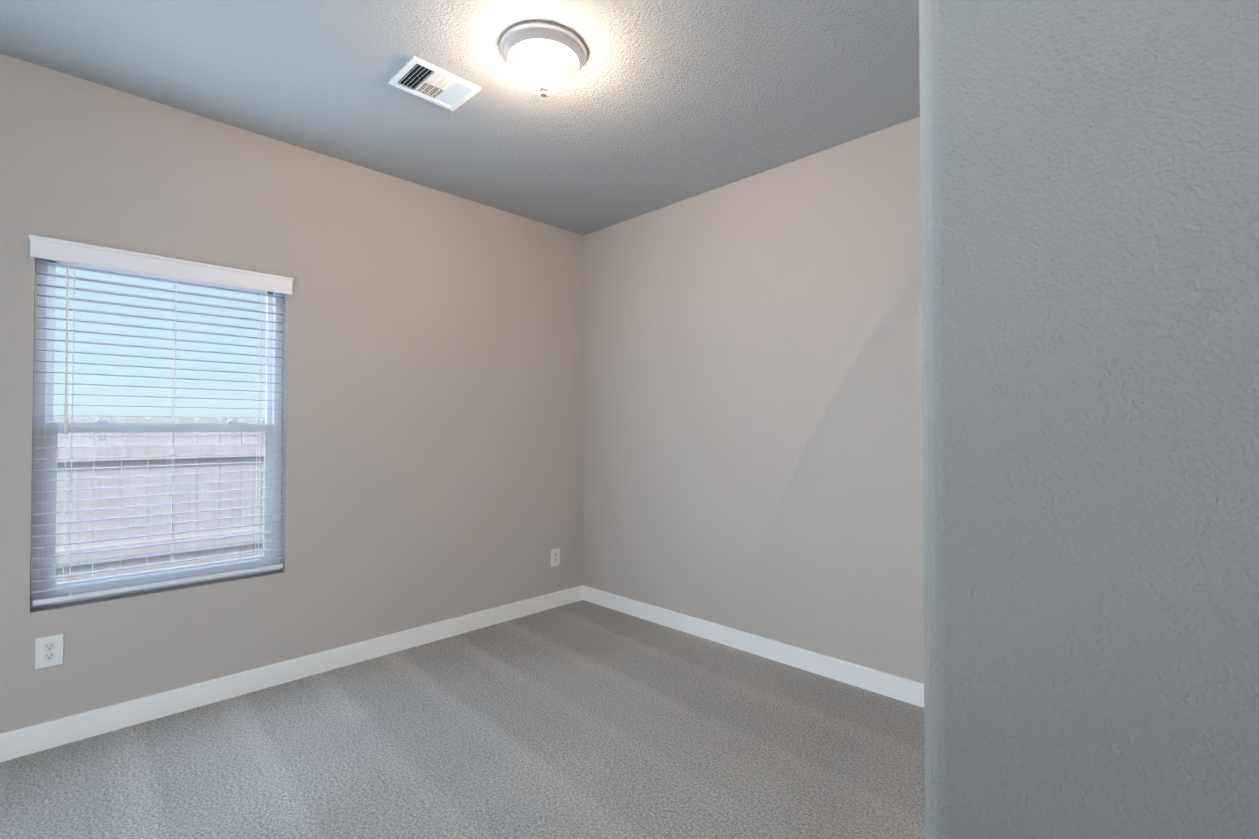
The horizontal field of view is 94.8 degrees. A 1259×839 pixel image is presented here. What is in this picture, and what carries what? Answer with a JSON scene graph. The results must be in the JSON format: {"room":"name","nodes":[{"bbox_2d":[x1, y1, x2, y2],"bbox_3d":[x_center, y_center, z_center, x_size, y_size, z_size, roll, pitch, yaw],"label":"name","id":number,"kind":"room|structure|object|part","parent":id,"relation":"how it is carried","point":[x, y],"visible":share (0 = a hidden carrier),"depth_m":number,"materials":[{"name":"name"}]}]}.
{"room":"empty bedroom","nodes":[
{"label":"empty bedroom","id":0,"kind":"room"},
{"bbox_2d":[0,53,582,733],"bbox_3d":[-1.991,-0.045,2.801,0.150,2.740,4.529,-1,-1,44],"label":"wall","id":1,"kind":"structure","parent":0,"point":[432,429],"depth_m":3.08,"materials":[{"name":"grey paint"}]},
{"bbox_2d":[35,634,63,668],"bbox_3d":[-2.332,0.933,2.327,0.008,0.122,0.080,-1,-1,44],"label":"electrical outlet","id":2,"kind":"object","parent":1,"relation":"attached to","point":[48,651],"visible":1,"depth_m":2.33,"materials":[{"name":"white plastic"}]},
{"bbox_2d":[29,235,293,608],"bbox_3d":[-2.104,0.033,2.667,0.195,1.540,0.960,-1,-1,44],"label":"window","id":3,"kind":"structure","parent":1,"relation":"in","point":[50,255],"depth_m":2.58,"materials":[{"name":"white plastic"}]},
{"bbox_3d":[-2.141,0.021,2.703,0.035,1.336,0.780,-1,-1,44],"label":"glass","id":4,"kind":"part","parent":3,"relation":"part of","materials":[{"name":"clear glass"}]},
{"bbox_2d":[0,585,583,761],"bbox_3d":[-1.932,1.271,2.724,0.014,0.105,4.529,-1,-1,44],"label":"baseboard","id":5,"kind":"structure","parent":1,"relation":"attached to","point":[20,742],"depth_m":2.79,"materials":[{"name":"white wood"}]},
{"bbox_2d":[551,548,559,566],"bbox_3d":[-0.532,0.990,4.157,0.008,0.122,0.080,-1,-1,44],"label":"electrical outlet","id":6,"kind":"object","parent":1,"relation":"attached to","point":[555,557],"visible":1,"depth_m":4.15,"materials":[{"name":"white plastic"}]},
{"bbox_2d":[0,0,919,235],"bbox_3d":[-0.404,-1.489,1.263,4.600,0.100,4.829,-1,-1,44],"label":"ceiling","id":7,"kind":"structure","parent":0,"point":[654,105],"depth_m":2.43,"materials":[{"name":"grey paint"}]},
{"bbox_2d":[388,56,480,110],"bbox_3d":[-0.824,-1.415,2.454,0.240,0.013,0.300,-1,-1,44],"label":"ceiling vent","id":8,"kind":"object","parent":7,"relation":"in","point":[421,78],"visible":1,"depth_m":2.44,"materials":[{"name":"white plastic"}]},
{"bbox_2d":[500,21,586,97],"bbox_3d":[-0.331,-1.334,2.235,0.332,0.180,0.332,-1,-1,44],"label":"ceiling light","id":9,"kind":"object","parent":7,"relation":"attached to","point":[542,59],"visible":0.98,"depth_m":2.15,"materials":[{"name":"white glass"}]},
{"bbox_2d":[0,600,924,838],"bbox_3d":[-0.404,1.351,1.220,4.600,0.100,4.829,-1,-1,44],"label":"floor","id":10,"kind":"structure","parent":0,"point":[582,719],"depth_m":2.27,"materials":[{"name":"carpet"}]},
{"bbox_2d":[583,117,923,683],"bbox_3d":[1.236,-0.044,2.910,4.600,2.740,0.150,-1,-1,44],"label":"wall","id":11,"kind":"structure","parent":0,"point":[752,404],"depth_m":3.24,"materials":[{"name":"grey paint"}]},
{"bbox_2d":[583,586,923,707],"bbox_3d":[1.183,1.273,2.827,4.286,0.105,0.014,-1,-1,44],"label":"baseboard","id":12,"kind":"structure","parent":11,"relation":"attached to","point":[889,685],"depth_m":3.20,"materials":[{"name":"white wood"}]},
{"bbox_2d":[919,0,1258,838],"bbox_3d":[0.622,-0.087,0.017,1.120,2.740,0.120,-1,-1,44],"label":"wall","id":13,"kind":"structure","parent":0,"point":[1089,254],"depth_m":0.30,"materials":[{"name":"paint"}]},
{"label":"outside","id":14,"kind":"structure","parent":0,"visible":0},
{"bbox_2d":[63,458,261,581],"bbox_3d":[-2.403,1.837,2.246,80.000,0.100,80.000,-1,-1,44],"label":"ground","id":15,"kind":"structure","parent":14,"point":[120,530],"depth_m":13.47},
{"bbox_2d":[53,416,265,582],"bbox_3d":[-3.012,0.902,4.629,0.144,1.840,12.524,-1,-1,44],"label":"fence","id":16,"kind":"object","parent":15,"relation":"on","point":[85,463],"depth_m":4.24,"materials":[{"name":"brown wood"}]}
]}

